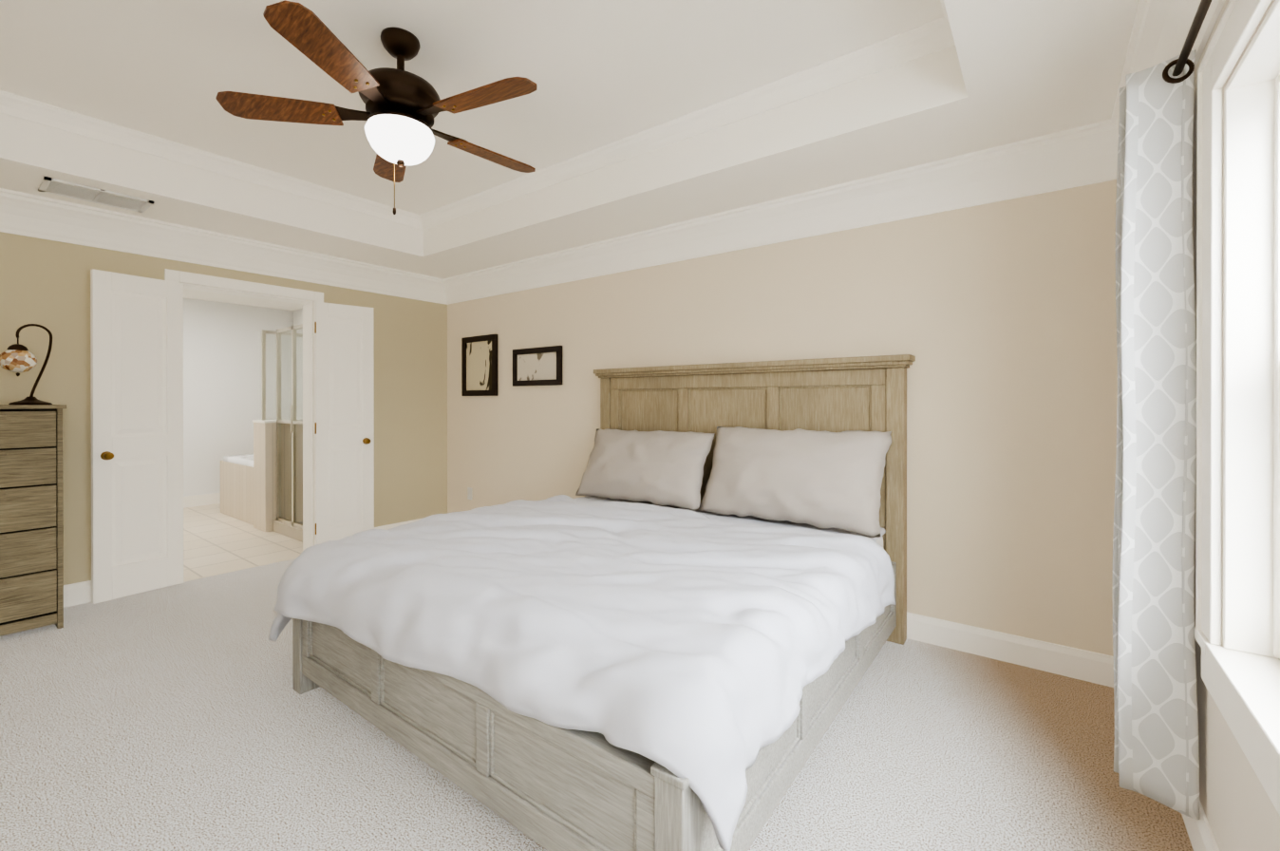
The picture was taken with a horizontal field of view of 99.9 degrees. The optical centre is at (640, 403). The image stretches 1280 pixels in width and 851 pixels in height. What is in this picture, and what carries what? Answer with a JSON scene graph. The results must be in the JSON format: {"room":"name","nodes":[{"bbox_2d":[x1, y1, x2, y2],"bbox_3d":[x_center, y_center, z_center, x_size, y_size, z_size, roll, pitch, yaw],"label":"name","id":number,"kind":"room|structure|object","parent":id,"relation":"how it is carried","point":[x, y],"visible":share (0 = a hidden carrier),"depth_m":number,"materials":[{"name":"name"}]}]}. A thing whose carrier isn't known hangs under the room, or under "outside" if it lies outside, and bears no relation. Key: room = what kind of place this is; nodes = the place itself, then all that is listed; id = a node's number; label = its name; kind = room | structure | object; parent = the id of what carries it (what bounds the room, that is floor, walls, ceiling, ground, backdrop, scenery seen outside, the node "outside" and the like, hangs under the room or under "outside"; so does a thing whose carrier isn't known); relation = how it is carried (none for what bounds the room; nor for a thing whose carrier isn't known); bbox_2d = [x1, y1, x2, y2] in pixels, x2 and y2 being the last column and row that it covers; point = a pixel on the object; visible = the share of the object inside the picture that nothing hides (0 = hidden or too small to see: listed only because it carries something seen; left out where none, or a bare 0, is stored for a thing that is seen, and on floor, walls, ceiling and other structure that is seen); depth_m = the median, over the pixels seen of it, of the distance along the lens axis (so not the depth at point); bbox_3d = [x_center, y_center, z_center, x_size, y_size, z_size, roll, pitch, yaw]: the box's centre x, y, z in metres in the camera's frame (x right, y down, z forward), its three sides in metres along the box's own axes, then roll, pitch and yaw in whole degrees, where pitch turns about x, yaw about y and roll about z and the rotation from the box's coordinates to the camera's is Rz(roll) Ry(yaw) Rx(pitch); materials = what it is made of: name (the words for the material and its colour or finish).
{"room":"bedroom","nodes":[
{"label":"bedroom","id":0,"kind":"room"},
{"bbox_2d":[0,231,447,584],"bbox_3d":[-3.139,-0.256,3.780,0.170,2.950,4.240,0,0,37],"label":"wall","id":1,"kind":"structure","parent":0,"point":[46,283],"depth_m":3.44,"materials":[{"name":"beige paint"}]},
{"bbox_2d":[63,580,91,607],"bbox_3d":[-3.694,1.156,2.891,0.016,0.130,1.745,0,0,37],"label":"baseboard","id":2,"kind":"structure","parent":1,"relation":"attached to","point":[79,592],"depth_m":3.26,"materials":[{"name":"white paint"}]},
{"bbox_2d":[90,268,183,603],"bbox_3d":[-3.194,0.200,3.436,0.152,2.015,0.450,0,0,30],"label":"door leaf","id":3,"kind":"structure","parent":1,"relation":"in","point":[137,415],"depth_m":3.40,"materials":[{"name":"white paint"}]},
{"bbox_2d":[0,188,440,303],"bbox_3d":[-3.021,-1.074,3.690,0.125,0.215,3.600,0,0,37],"label":"crown molding","id":4,"kind":"structure","parent":1,"relation":"attached to","point":[22,214],"depth_m":3.66,"materials":[{"name":"white paint"}]},
{"bbox_2d":[164,268,323,550],"bbox_3d":[-2.946,0.161,4.037,0.206,2.115,0.990,0,0,37],"label":"door frame","id":5,"kind":"structure","parent":1,"relation":"attached to","point":[204,281],"depth_m":4.31,"materials":[{"name":"white paint"}]},
{"bbox_2d":[314,301,374,544],"bbox_3d":[-2.435,0.198,4.431,0.440,2.015,0.152,0,0,-43],"label":"door leaf","id":6,"kind":"structure","parent":1,"relation":"in","point":[344,423],"depth_m":4.41,"materials":[{"name":"white paint"}]},
{"bbox_2d":[374,518,421,529],"bbox_3d":[-2.242,1.151,4.820,0.016,0.130,1.105,0,0,37],"label":"baseboard","id":7,"kind":"structure","parent":1,"relation":"attached to","point":[385,527],"depth_m":4.84,"materials":[{"name":"white paint"}]},
{"bbox_2d":[183,503,302,582],"bbox_3d":[-4.161,1.266,5.028,3.300,0.100,2.860,0,0,37],"label":"floor","id":8,"kind":"structure","parent":0,"point":[216,541],"depth_m":4.60,"materials":[{"name":"tile"}]},
{"bbox_2d":[220,453,253,525],"bbox_3d":[-3.922,0.807,6.018,1.130,0.809,0.970,0,0,37],"label":"bathtub","id":9,"kind":"object","parent":8,"relation":"on","point":[236,486],"visible":0.15,"depth_m":5.64,"materials":[{"name":"tile"}]},
{"bbox_2d":[252,323,302,542],"bbox_3d":[-2.955,0.254,5.263,1.294,1.918,1.021,0,0,37],"label":"shower enclosure","id":10,"kind":"object","parent":8,"relation":"on","point":[278,475],"visible":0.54,"depth_m":5.12,"materials":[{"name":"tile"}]},
{"bbox_2d":[183,298,302,496],"bbox_3d":[-2.974,-0.257,4.144,0.004,2.950,2.820,0,0,37],"label":"wall","id":11,"kind":"structure","parent":0,"point":[221,376],"depth_m":4.01,"materials":[{"name":"white paint"}]},
{"bbox_2d":[183,492,220,508],"bbox_3d":[-5.473,1.148,6.015,0.016,0.130,2.860,0,0,37],"label":"baseboard","id":12,"kind":"structure","parent":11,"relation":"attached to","point":[201,499],"depth_m":6.37,"materials":[{"name":"white paint"}]},
{"bbox_2d":[183,288,302,310],"bbox_3d":[-4.229,-1.274,5.073,3.130,0.100,2.860,0,0,37],"label":"ceiling","id":13,"kind":"structure","parent":0,"point":[227,298],"depth_m":6.42,"materials":[{"name":"white paint"}]},
{"bbox_2d":[0,0,944,214],"bbox_3d":[-1.014,-1.528,2.177,3.810,0.100,2.600,0,0,37],"label":"ceiling","id":14,"kind":"structure","parent":0,"point":[599,73],"depth_m":2.34,"materials":[{"name":"white paint"}]},
{"bbox_2d":[215,0,537,214],"bbox_3d":[-0.937,-1.127,2.203,1.240,0.702,1.216,0,0,37],"label":"ceiling fan","id":15,"kind":"object","parent":14,"relation":"hanging from","point":[404,107],"visible":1,"depth_m":2.07,"materials":[{"name":"brown wood"}]},
{"bbox_2d":[0,0,1138,278],"bbox_3d":[-1.057,-1.378,2.211,5.040,0.400,3.900,0,0,37],"label":"ceiling","id":16,"kind":"structure","parent":0,"point":[1001,72],"depth_m":2.72,"materials":[{"name":"white paint"}]},
{"bbox_2d":[37,176,154,212],"bbox_3d":[-3.071,-1.173,3.045,0.280,0.015,0.430,0,0,37],"label":"ceiling vent","id":17,"kind":"object","parent":16,"relation":"in","point":[64,188],"visible":0.98,"depth_m":3.02,"materials":[{"name":"white metal"}]},
{"bbox_2d":[0,90,417,227],"bbox_3d":[-2.492,-1.438,3.290,0.070,0.085,2.400,0,0,37],"label":"crown molding","id":18,"kind":"structure","parent":16,"relation":"attached to","point":[12,104],"depth_m":3.10,"materials":[{"name":"white paint"}]},
{"bbox_2d":[416,21,955,229],"bbox_3d":[-0.265,-1.437,3.172,3.770,0.085,0.070,0,0,37],"label":"crown molding","id":19,"kind":"structure","parent":16,"relation":"attached to","point":[913,44],"depth_m":2.67,"materials":[{"name":"white paint"}]},
{"bbox_2d":[930,0,954,45],"bbox_3d":[0.465,-1.433,1.065,0.070,0.085,2.400,0,0,37],"label":"crown molding","id":20,"kind":"structure","parent":16,"relation":"attached to","point":[942,27],"depth_m":2.08,"materials":[{"name":"white paint"}]},
{"bbox_2d":[0,558,1193,850],"bbox_3d":[-1.057,1.272,2.217,5.040,0.100,3.900,0,0,37],"label":"floor carpet","id":21,"kind":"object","parent":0,"point":[184,716],"visible":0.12,"depth_m":1.85,"materials":[{"name":"beige carpet"}]},
{"bbox_2d":[0,404,66,636],"bbox_3d":[-3.531,0.615,2.723,0.427,1.212,0.819,0,0,37],"label":"chest","id":22,"kind":"object","parent":21,"relation":"on","point":[31,542],"visible":1,"depth_m":2.83,"materials":[{"name":"brown wood"}]},
{"bbox_2d":[0,323,52,404],"bbox_3d":[-3.362,-0.215,2.943,0.160,0.446,0.198,0,0,37],"label":"table lamp","id":23,"kind":"object","parent":22,"relation":"on","point":[17,358],"visible":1,"depth_m":2.91,"materials":[{"name":"brown metal"}]},
{"bbox_2d":[268,354,915,850],"bbox_3d":[-0.132,0.489,2.551,2.238,1.465,2.196,0,0,37],"label":"bed","id":24,"kind":"object","parent":21,"relation":"on","point":[679,624],"visible":1,"depth_m":1.84,"materials":[{"name":"wood"},{"name":"cotton"}]},
{"bbox_2d":[268,494,896,850],"bbox_3d":[-0.272,0.812,2.365,2.238,0.486,1.729,0,0,37],"label":"duvet","id":25,"kind":"object","parent":24,"relation":"on","point":[630,676],"depth_m":1.61,"materials":[{"name":"white fabric"}]},
{"bbox_2d":[574,428,715,510],"bbox_3d":[0.006,0.395,3.447,0.947,0.500,0.176,0,-26,35],"label":"pillow","id":26,"kind":"object","parent":24,"relation":"on","point":[659,467],"depth_m":3.35,"materials":[{"name":"beige fabric"}]},
{"bbox_2d":[699,425,892,537],"bbox_3d":[0.789,0.379,2.870,0.996,0.530,0.185,0,-22,38],"label":"pillow","id":27,"kind":"object","parent":24,"relation":"on","point":[824,480],"depth_m":2.76,"materials":[{"name":"beige fabric"}]},
{"bbox_2d":[447,179,1117,656],"bbox_3d":[0.166,-0.257,3.840,5.040,2.950,0.170,0,0,37],"label":"wall","id":28,"kind":"structure","parent":0,"point":[998,320],"depth_m":2.71,"materials":[{"name":"beige paint"}]},
{"bbox_2d":[467,487,471,499],"bbox_3d":[-1.602,0.850,5.058,0.070,0.114,0.009,0,0,37],"label":"electrical outlet plate","id":29,"kind":"object","parent":28,"relation":"attached to","point":[469,493],"visible":1,"depth_m":5.06,"materials":[{"name":"white plastic"}]},
{"bbox_2d":[461,334,498,395],"bbox_3d":[-1.478,-0.344,4.948,0.500,0.550,0.030,0,0,37],"label":"picture frame","id":30,"kind":"object","parent":28,"relation":"attached to","point":[480,366],"visible":1,"depth_m":4.94,"materials":[{"name":"black"}]},
{"bbox_2d":[512,345,562,386],"bbox_3d":[-0.863,-0.305,4.485,0.580,0.315,0.030,0,0,37],"label":"picture frame","id":31,"kind":"object","parent":28,"relation":"attached to","point":[542,366],"visible":1,"depth_m":4.46,"materials":[{"name":"black"}]},
{"bbox_2d":[440,120,1116,304],"bbox_3d":[0.078,-1.074,3.720,5.040,0.215,0.125,0,0,37],"label":"crown molding","id":32,"kind":"structure","parent":28,"relation":"attached to","point":[1073,158],"depth_m":2.97,"materials":[{"name":"white paint"}]},
{"bbox_2d":[906,611,1113,687],"bbox_3d":[0.110,1.154,3.768,5.040,0.130,0.016,0,0,37],"label":"baseboard","id":33,"kind":"structure","parent":28,"relation":"attached to","point":[1091,667],"depth_m":2.52,"materials":[{"name":"white paint"}]},
{"bbox_2d":[1192,0,1279,850],"bbox_3d":[1.024,-0.249,0.647,0.170,2.950,4.240,0,0,37],"label":"wall","id":34,"kind":"structure","parent":0,"point":[1241,812],"depth_m":1.30,"materials":[{"name":"beige paint"}]},
{"bbox_2d":[1112,0,1211,819],"bbox_3d":[0.686,0.085,0.489,0.174,2.043,3.116,0,0,37],"label":"curtain","id":35,"kind":"object","parent":34,"relation":"hanging from","point":[1157,753],"visible":1,"depth_m":1.49,"materials":[{"name":"fabric"}]},
{"bbox_2d":[1105,0,1225,174],"bbox_3d":[0.907,-1.067,0.734,0.125,0.215,3.600,0,0,37],"label":"crown molding","id":36,"kind":"structure","parent":34,"relation":"attached to","point":[1160,28],"depth_m":1.60,"materials":[{"name":"white paint"}]},
{"bbox_2d":[1181,799,1219,850],"bbox_3d":[0.950,1.161,0.706,0.016,0.130,3.840,0,0,37],"label":"baseboard","id":37,"kind":"structure","parent":34,"relation":"attached to","point":[1201,837],"depth_m":1.42,"materials":[{"name":"white paint"}]},
{"bbox_2d":[1194,0,1279,815],"bbox_3d":[1.139,-0.077,0.824,0.198,1.576,1.324,0,0,37],"label":"window","id":38,"kind":"structure","parent":34,"relation":"in","point":[1240,672],"depth_m":1.26,"materials":[{"name":"white paint"}]}
]}

